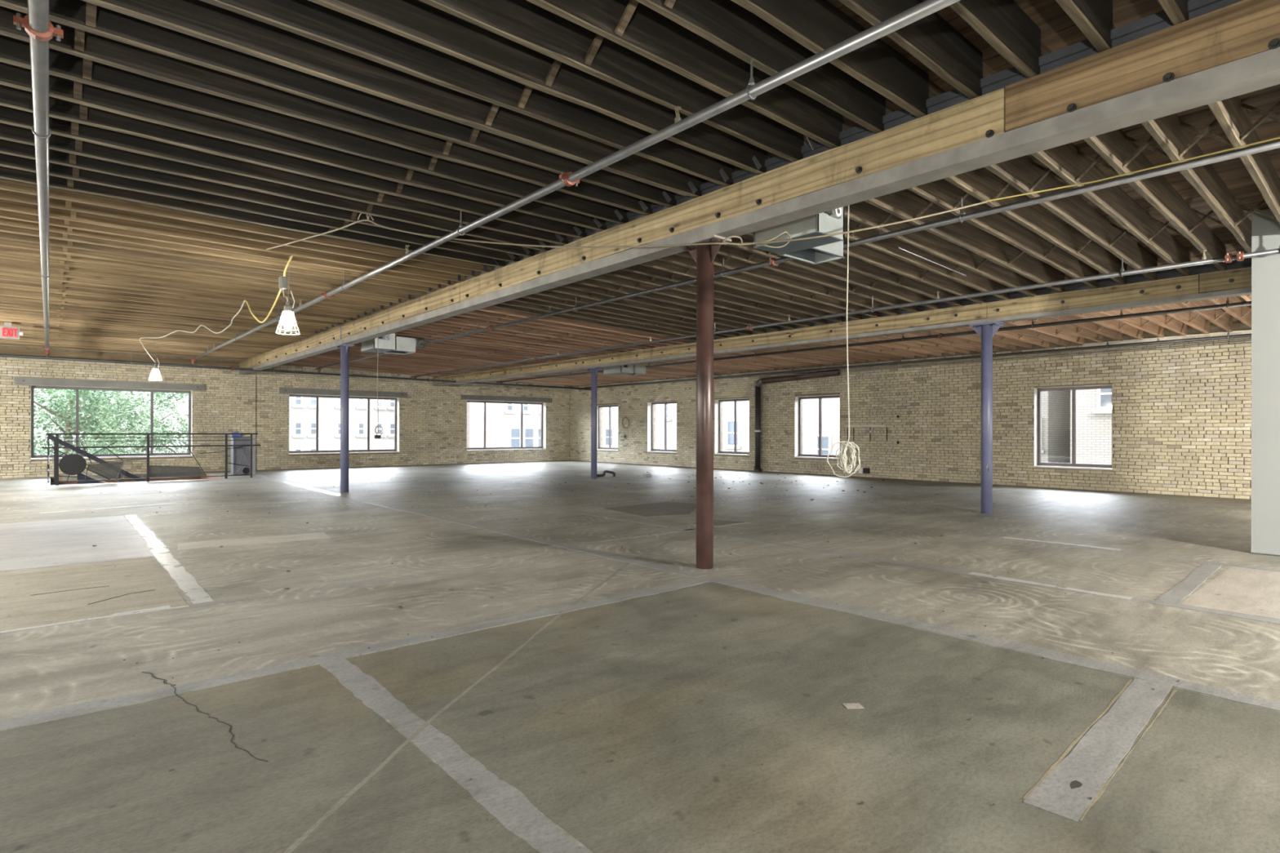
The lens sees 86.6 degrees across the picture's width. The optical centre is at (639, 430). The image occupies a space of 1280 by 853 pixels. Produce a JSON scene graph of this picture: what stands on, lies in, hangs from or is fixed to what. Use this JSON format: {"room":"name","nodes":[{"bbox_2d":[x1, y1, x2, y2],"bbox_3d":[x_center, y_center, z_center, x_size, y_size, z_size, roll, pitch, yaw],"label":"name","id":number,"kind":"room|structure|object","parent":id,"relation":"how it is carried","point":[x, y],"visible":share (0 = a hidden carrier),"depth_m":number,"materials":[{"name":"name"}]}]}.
{"room":"empty warehouse loft","nodes":[
{"label":"empty warehouse loft","id":0,"kind":"room"},
{"bbox_2d":[0,345,569,478],"bbox_3d":[-12.126,-0.473,20.180,24.198,3.900,0.428,0,0,-41],"label":"wall","id":1,"kind":"structure","parent":0,"point":[433,424],"depth_m":20.53,"materials":[{"name":"beige brick"}]},
{"bbox_2d":[14,377,204,391],"bbox_3d":[-14.054,-1.250,18.214,4.014,0.170,0.105,0,0,-41],"label":"trim","id":2,"kind":"structure","parent":1,"relation":"attached to","point":[18,380],"depth_m":18.04,"materials":[{"name":"metal"}]},
{"bbox_2d":[30,385,192,459],"bbox_3d":[-14.164,-0.219,18.349,3.440,1.885,0.300,0,0,-41],"label":"window","id":3,"kind":"structure","parent":1,"relation":"in","point":[152,454],"depth_m":18.42,"materials":[{"name":"metal"},{"name":"dark brown painted metal"}]},
{"bbox_2d":[279,387,407,397],"bbox_3d":[-9.553,-1.241,22.131,3.998,0.170,0.105,0,0,-41],"label":"trim","id":4,"kind":"structure","parent":1,"relation":"attached to","point":[282,390],"depth_m":21.87,"materials":[{"name":"metal"}]},
{"bbox_2d":[288,394,399,454],"bbox_3d":[-9.659,-0.208,22.269,3.463,1.880,0.300,0,0,-41],"label":"window","id":5,"kind":"structure","parent":1,"relation":"in","point":[396,449],"depth_m":22.78,"materials":[{"name":"metal"},{"name":"dark brown painted metal"}]},
{"bbox_2d":[466,400,546,450],"bbox_3d":[-5.161,-0.205,26.183,3.447,1.870,0.300,0,0,-41],"label":"window","id":6,"kind":"structure","parent":1,"relation":"in","point":[543,405],"depth_m":26.73,"materials":[{"name":"white metal"}]},
{"bbox_2d":[461,395,552,402],"bbox_3d":[-5.045,-1.232,26.053,3.951,0.170,0.105,0,0,-41],"label":"trim","id":7,"kind":"structure","parent":1,"relation":"attached to","point":[463,397],"depth_m":25.92,"materials":[{"name":"metal"}]},
{"bbox_2d":[0,460,1279,852],"bbox_3d":[-2.465,1.364,9.456,24.700,0.344,29.500,0,0,-41],"label":"floor","id":8,"kind":"structure","parent":0,"point":[747,664],"depth_m":3.45,"materials":[{"name":"concrete"}]},
{"bbox_2d":[48,435,146,484],"bbox_3d":[-12.941,1.925,17.332,3.329,3.702,1.385,0,0,-41],"label":"staircase","id":9,"kind":"structure","parent":8,"relation":"attached to","point":[51,437],"depth_m":16.18,"materials":[{"name":"metal"}]},
{"bbox_2d":[42,432,260,484],"bbox_3d":[-11.797,0.613,16.565,4.170,1.130,1.720,0,0,-41],"label":"stair railing","id":10,"kind":"object","parent":8,"relation":"on","point":[71,464],"visible":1,"depth_m":15.49,"materials":[{"name":"grey metal"}]},
{"bbox_2d":[231,437,255,475],"bbox_3d":[-10.719,0.680,18.326,0.510,1.000,0.400,0,0,-41],"label":"base cabinet","id":11,"kind":"object","parent":8,"relation":"on","point":[236,453],"visible":0.78,"depth_m":18.16,"materials":[{"name":"grey metal"}]},
{"bbox_2d":[231,431,240,436],"bbox_3d":[-10.820,0.099,18.170,0.210,0.159,0.120,0,0,-41],"label":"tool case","id":12,"kind":"object","parent":11,"relation":"on","point":[234,435],"visible":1,"depth_m":18.13,"materials":[{"name":"blue plastic"}]},
{"bbox_2d":[335,343,354,492],"bbox_3d":[-5.739,-0.243,13.193,0.220,2.864,0.420,0,0,-41],"label":"column","id":13,"kind":"structure","parent":8,"relation":"on","point":[344,348],"depth_m":13.13,"materials":[{"name":"metal"}]},
{"bbox_2d":[585,367,602,478],"bbox_3d":[-1.158,-0.194,17.113,0.220,2.784,0.420,0,0,-41],"label":"column","id":14,"kind":"structure","parent":8,"relation":"on","point":[593,371],"depth_m":17.05,"materials":[{"name":"metal"}]},
{"bbox_2d":[432,257,1251,386],"bbox_3d":[0.894,-1.786,14.726,0.213,0.405,25.050,0,0,-41],"label":"roof beam","id":15,"kind":"structure","parent":14,"relation":"on","point":[1205,282],"depth_m":10.04,"materials":[{"name":"brown wood"}]},
{"bbox_2d":[596,470,615,476],"bbox_3d":[-0.954,1.129,17.889,0.646,0.170,0.308,0,0,-19],"label":"strap","id":16,"kind":"object","parent":8,"relation":"on","point":[605,471],"visible":0.77,"depth_m":17.89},
{"bbox_2d":[91,471,1179,821],"bbox_3d":[-0.199,1.186,12.159,15.176,0.018,17.310,0,0,-41],"label":"debris","id":17,"kind":"object","parent":8,"relation":"on","point":[451,589],"visible":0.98,"depth_m":5.11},
{"bbox_2d":[642,473,651,477],"bbox_3d":[0.182,1.150,17.658,0.220,0.100,0.160,0,0,-41],"label":"block","id":18,"kind":"object","parent":8,"relation":"on","point":[645,475],"visible":1,"depth_m":17.61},
{"bbox_2d":[680,234,731,568],"bbox_3d":[0.571,-0.231,5.971,0.220,2.864,0.420,0,0,-41],"label":"column","id":19,"kind":"structure","parent":8,"relation":"on","point":[704,255],"depth_m":5.91,"materials":[{"name":"brown metal"}]},
{"bbox_2d":[239,0,1279,374],"bbox_3d":[-3.640,-1.919,10.781,0.213,0.495,25.050,0,0,-41],"label":"roof beam","id":20,"kind":"structure","parent":19,"relation":"on","point":[1154,68],"depth_m":4.32,"materials":[{"name":"beige wood"}]},
{"bbox_2d":[374,360,383,438],"bbox_3d":[-4.576,-0.789,11.904,0.151,1.840,0.099,0,0,-31],"label":"hanging cable","id":21,"kind":"object","parent":20,"relation":"hanging from","point":[375,432],"visible":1,"depth_m":11.90,"materials":[{"name":"black rubber"}]},
{"bbox_2d":[842,702,864,709],"bbox_3d":[0.930,1.199,2.958,0.078,0.002,0.054,0,0,-4],"label":"scrap","id":22,"kind":"object","parent":8,"relation":"on","point":[849,706],"visible":1,"depth_m":2.96,"materials":[{"name":"paper"}]},
{"bbox_2d":[968,321,1004,514],"bbox_3d":[5.095,-0.183,9.974,0.220,2.784,0.420,0,0,-41],"label":"column","id":23,"kind":"structure","parent":8,"relation":"on","point":[986,331],"depth_m":9.91,"materials":[{"name":"metal"}]},
{"bbox_2d":[0,0,1279,386],"bbox_3d":[-2.465,-2.262,9.251,24.820,0.885,29.600,0,0,-41],"label":"ceiling","id":24,"kind":"structure","parent":0,"point":[177,159],"depth_m":5.47,"materials":[{"name":"wood"}]},
{"bbox_2d":[0,322,22,339],"bbox_3d":[-12.049,-1.916,12.979,0.375,0.306,0.074,0,0,-41],"label":"exit sign","id":25,"kind":"object","parent":24,"relation":"hanging from","point":[7,331],"visible":1,"depth_m":12.96,"materials":[{"name":"red"}]},
{"bbox_2d":[13,0,63,356],"bbox_3d":[-6.427,-1.900,7.329,0.176,0.375,23.300,0,0,-41],"label":"pipe","id":26,"kind":"object","parent":24,"relation":"hanging from","point":[37,24],"visible":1,"depth_m":3.94,"materials":[{"name":"silver metal"}]},
{"bbox_2d":[148,341,162,380],"bbox_3d":[-11.089,-1.616,15.534,0.265,0.899,0.265,0,0,-41],"label":"work lamp","id":27,"kind":"object","parent":24,"relation":"hanging from","point":[154,371],"visible":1,"depth_m":15.51,"materials":[{"name":"plastic"}]},
{"bbox_2d":[139,254,293,363],"bbox_3d":[-7.484,-1.792,11.788,0.629,0.529,10.407,0,0,-45],"label":"power cord","id":28,"kind":"object","parent":24,"relation":"hanging from","point":[291,256],"visible":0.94,"depth_m":10.59,"materials":[{"name":"yellow plastic"}]},
{"bbox_2d":[275,256,300,335],"bbox_3d":[-4.123,-1.597,7.952,0.265,0.911,0.265,0,0,-41],"label":"work lamp","id":29,"kind":"object","parent":24,"relation":"hanging from","point":[287,323],"visible":1,"depth_m":7.91,"materials":[{"name":"plastic"}]},
{"bbox_2d":[284,301,292,313],"bbox_3d":[-4.123,-1.451,7.952,0.090,0.130,0.088,0,0,-41],"label":"socket","id":30,"kind":"object","parent":29,"relation":"attached to","point":[287,308],"depth_m":7.92,"materials":[{"name":"grey metal"}]},
{"bbox_2d":[0,353,591,390],"bbox_3d":[-10.707,-1.851,18.783,23.500,0.489,0.104,0,0,-41],"label":"pipe","id":31,"kind":"object","parent":24,"relation":"hanging from","point":[232,368],"visible":0.97,"depth_m":18.61,"materials":[{"name":"black metal"}]},
{"bbox_2d":[81,0,686,195],"bbox_3d":[-1.743,-2.073,4.064,5.700,0.026,0.026,0,0,-41],"label":"conduit","id":32,"kind":"object","parent":24,"relation":"attached to","point":[82,0],"visible":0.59,"depth_m":4.68,"materials":[{"name":"grey metal"}]},
{"bbox_2d":[360,333,426,354],"bbox_3d":[-5.055,-1.867,14.115,1.215,0.446,0.791,0,0,-41],"label":"handler","id":33,"kind":"object","parent":24,"relation":"hanging from","point":[391,343],"visible":0.88,"depth_m":13.93,"materials":[{"name":"silver metal"}]},
{"bbox_2d":[384,336,416,354],"bbox_3d":[-5.051,-1.794,14.259,0.494,0.292,0.578,0,0,-41],"label":"outlet","id":34,"kind":"object","parent":33,"relation":"attached to","point":[405,345],"depth_m":14.10,"materials":[{"name":"silver metal"}]},
{"bbox_2d":[190,0,959,364],"bbox_3d":[-4.246,-1.891,9.293,0.164,0.385,23.400,0,0,-41],"label":"pipe","id":35,"kind":"object","parent":24,"relation":"hanging from","point":[926,7],"visible":0.97,"depth_m":4.13,"materials":[{"name":"silver metal"}]},
{"bbox_2d":[266,136,1279,249],"bbox_3d":[0.858,-1.829,5.685,10.819,0.578,1.432,0,0,25],"label":"cable","id":36,"kind":"object","parent":35,"relation":"hanging from","point":[769,241],"visible":0.98,"depth_m":5.66,"materials":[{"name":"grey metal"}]},
{"bbox_2d":[603,364,646,375],"bbox_3d":[-0.393,-1.707,18.017,0.872,0.405,0.797,0,0,-41],"label":"handler","id":37,"kind":"object","parent":24,"relation":"hanging from","point":[633,369],"visible":0.72,"depth_m":17.77,"materials":[{"name":"silver metal"}]},
{"bbox_2d":[625,364,646,375],"bbox_3d":[-0.154,-1.629,18.090,0.414,0.242,0.528,0,0,-41],"label":"outlet","id":38,"kind":"object","parent":37,"relation":"attached to","point":[637,369],"depth_m":17.90,"materials":[{"name":"silver metal"}]},
{"bbox_2d":[315,139,1279,372],"bbox_3d":[-1.944,-1.852,11.296,0.186,0.358,23.400,0,0,-41],"label":"pipe","id":39,"kind":"object","parent":24,"relation":"hanging from","point":[1273,144],"visible":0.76,"depth_m":5.83,"materials":[{"name":"silver metal"}]},
{"bbox_2d":[753,206,845,264],"bbox_3d":[1.615,-1.865,6.166,0.942,0.428,0.721,0,0,-41],"label":"handler","id":40,"kind":"object","parent":24,"relation":"hanging from","point":[824,249],"visible":0.7,"depth_m":5.94,"materials":[{"name":"silver metal"}]},
{"bbox_2d":[782,240,845,264],"bbox_3d":[1.646,-1.791,6.440,0.534,0.272,0.348,0,0,-41],"label":"outlet","id":41,"kind":"object","parent":40,"relation":"attached to","point":[834,251],"depth_m":6.54,"materials":[{"name":"silver metal"}]},
{"bbox_2d":[826,204,860,477],"bbox_3d":[1.769,-0.798,5.849,0.286,2.398,0.106,0,0,-3],"label":"hanging cable","id":42,"kind":"object","parent":24,"relation":"hanging from","point":[851,446],"visible":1,"depth_m":5.86,"materials":[{"name":"white plastic"}]},
{"bbox_2d":[410,245,1279,378],"bbox_3d":[0.142,-1.794,13.377,0.184,0.290,23.000,0,0,-41],"label":"pipe","id":43,"kind":"object","parent":24,"relation":"hanging from","point":[1240,256],"visible":1,"depth_m":8.74,"materials":[{"name":"grey metal"}]},
{"bbox_2d":[496,297,1251,383],"bbox_3d":[2.464,-1.751,15.397,0.168,0.251,23.000,0,0,-41],"label":"pipe","id":44,"kind":"object","parent":24,"relation":"hanging from","point":[1228,304],"visible":0.88,"depth_m":11.71,"materials":[{"name":"grey metal"}]},
{"bbox_2d":[584,326,1251,389],"bbox_3d":[5.255,-1.715,17.760,0.108,0.250,22.902,0,0,-40],"label":"pipe","id":45,"kind":"object","parent":24,"relation":"hanging from","point":[1228,336],"visible":0.9,"depth_m":14.80,"materials":[{"name":"grey metal"}]},
{"bbox_2d":[759,339,1251,377],"bbox_3d":[8.174,-1.580,14.598,0.097,0.031,14.302,0,0,-40],"label":"conduit","id":46,"kind":"object","parent":45,"relation":"hanging from","point":[1248,340],"visible":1,"depth_m":14.25,"materials":[{"name":"black metal"}]},
{"bbox_2d":[897,247,966,275],"bbox_3d":[3.409,-1.950,7.855,1.650,0.063,0.016,0,0,-41],"label":"conduit","id":47,"kind":"object","parent":24,"relation":"attached to","point":[900,248],"visible":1,"depth_m":7.79,"materials":[{"name":"silver metal"}]},
{"bbox_2d":[569,315,1251,499],"bbox_3d":[6.633,-0.307,17.317,0.413,3.640,29.420,0,0,-41],"label":"wall","id":48,"kind":"structure","parent":0,"point":[1182,415],"depth_m":15.34,"materials":[{"name":"beige brick"}]},
{"bbox_2d":[596,404,618,450],"bbox_3d":[-1.216,-0.127,26.229,0.260,1.750,1.470,0,0,-41],"label":"window","id":49,"kind":"structure","parent":48,"relation":"in","point":[598,407],"depth_m":26.54,"materials":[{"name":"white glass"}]},
{"bbox_2d":[622,416,629,428],"bbox_3d":[-0.531,-0.313,25.190,0.070,0.437,0.428,0,0,-41],"label":"ring","id":50,"kind":"object","parent":48,"relation":"attached to","point":[625,416],"visible":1,"depth_m":25.17,"materials":[{"name":"metal"}]},
{"bbox_2d":[647,400,676,453],"bbox_3d":[0.850,-0.138,23.854,0.260,1.780,1.505,0,0,-41],"label":"window","id":51,"kind":"structure","parent":48,"relation":"in","point":[650,405],"depth_m":24.34,"materials":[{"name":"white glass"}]},
{"bbox_2d":[714,398,749,455],"bbox_3d":[2.969,-0.129,21.420,0.260,1.770,1.440,0,0,-41],"label":"window","id":52,"kind":"structure","parent":48,"relation":"in","point":[717,434],"depth_m":21.89,"materials":[{"name":"white metal"}]},
{"bbox_2d":[753,368,839,471],"bbox_3d":[4.399,-0.232,19.380,0.240,2.880,2.870,0,0,-41],"label":"drain pipe","id":53,"kind":"object","parent":48,"relation":"attached to","point":[759,382],"visible":0.98,"depth_m":20.28,"materials":[{"name":"black metal"}]},
{"bbox_2d":[794,394,839,459],"bbox_3d":[5.027,-0.111,19.055,0.260,1.760,1.480,0,0,-41],"label":"window","id":54,"kind":"structure","parent":48,"relation":"in","point":[797,447],"depth_m":19.44,"materials":[{"name":"white metal"}]},
{"bbox_2d":[858,467,869,473],"bbox_3d":[5.881,1.041,17.819,0.070,0.140,0.280,0,0,-41],"label":"outlet box","id":55,"kind":"object","parent":48,"relation":"attached to","point":[861,470],"visible":0.96,"depth_m":17.78,"materials":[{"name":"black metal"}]},
{"bbox_2d":[1033,384,1112,470],"bbox_3d":[9.146,-0.075,14.320,0.260,1.735,1.448,0,0,-41],"label":"window","id":56,"kind":"structure","parent":48,"relation":"in","point":[1037,464],"depth_m":14.41,"materials":[{"name":"white metal"}]},
{"bbox_2d":[1251,208,1279,555],"bbox_3d":[6.997,-0.479,5.755,0.130,3.385,2.698,0,0,-41],"label":"wall partition","id":57,"kind":"structure","parent":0,"point":[1265,230],"depth_m":6.65,"materials":[{"name":"white paint"}]},
{"bbox_2d":[1250,551,1279,555],"bbox_3d":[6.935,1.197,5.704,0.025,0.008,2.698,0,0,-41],"label":"baseboard","id":58,"kind":"structure","parent":57,"relation":"attached to","point":[1251,551],"depth_m":6.63,"materials":[{"name":"white paint"}]},
{"label":"outside","id":59,"kind":"structure","parent":0,"visible":0},
{"bbox_3d":[2.927,6.356,42.325,180.000,0.300,180.000,0,0,-41],"label":"ground","id":60,"kind":"structure","parent":59,"visible":0},
{"bbox_2d":[33,388,158,455],"bbox_3d":[-20.653,1.538,24.782,5.883,9.260,4.896,0,0,-11],"label":"tree","id":61,"kind":"object","parent":60,"relation":"on","point":[66,401],"visible":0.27,"depth_m":24.45,"materials":[{"name":"green plant"}]},
{"bbox_2d":[33,388,186,453],"bbox_3d":[-24.075,1.856,31.105,6.218,8.612,5.587,0,0,-41],"label":"tree","id":62,"kind":"object","parent":60,"relation":"on","point":[128,395],"visible":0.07,"depth_m":31.38,"materials":[{"name":"green plant"}]},
{"bbox_2d":[120,391,188,453],"bbox_3d":[-18.153,1.729,28.784,6.128,8.888,4.304,0,0,-44],"label":"tree","id":63,"kind":"object","parent":60,"relation":"on","point":[184,424],"visible":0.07,"depth_m":27.65,"materials":[{"name":"green plant"}]},
{"bbox_2d":[288,396,394,450],"bbox_3d":[-20.301,-2.338,43.215,9.100,17.000,8.140,0,0,-41],"label":"building","id":64,"kind":"structure","parent":60,"relation":"on","point":[302,410],"depth_m":40.03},
{"bbox_2d":[466,402,540,448],"bbox_3d":[-8.645,-2.316,46.730,11.700,17.000,10.140,0,0,-41],"label":"building","id":65,"kind":"structure","parent":60,"relation":"on","point":[503,420],"depth_m":40.60,"materials":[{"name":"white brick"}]},
{"bbox_2d":[602,390,1070,462],"bbox_3d":[10.601,-2.280,38.748,13.140,17.000,27.050,0,0,-41],"label":"building","id":66,"kind":"structure","parent":60,"relation":"on","point":[1055,405],"depth_m":31.66,"materials":[{"name":"beige brick"}]},
{"bbox_2d":[1070,388,1111,464],"bbox_3d":[25.962,-2.251,19.572,15.140,17.000,19.450,0,0,-41],"label":"building","id":67,"kind":"structure","parent":60,"relation":"on","point":[1093,406],"depth_m":21.54,"materials":[{"name":"beige brick"}]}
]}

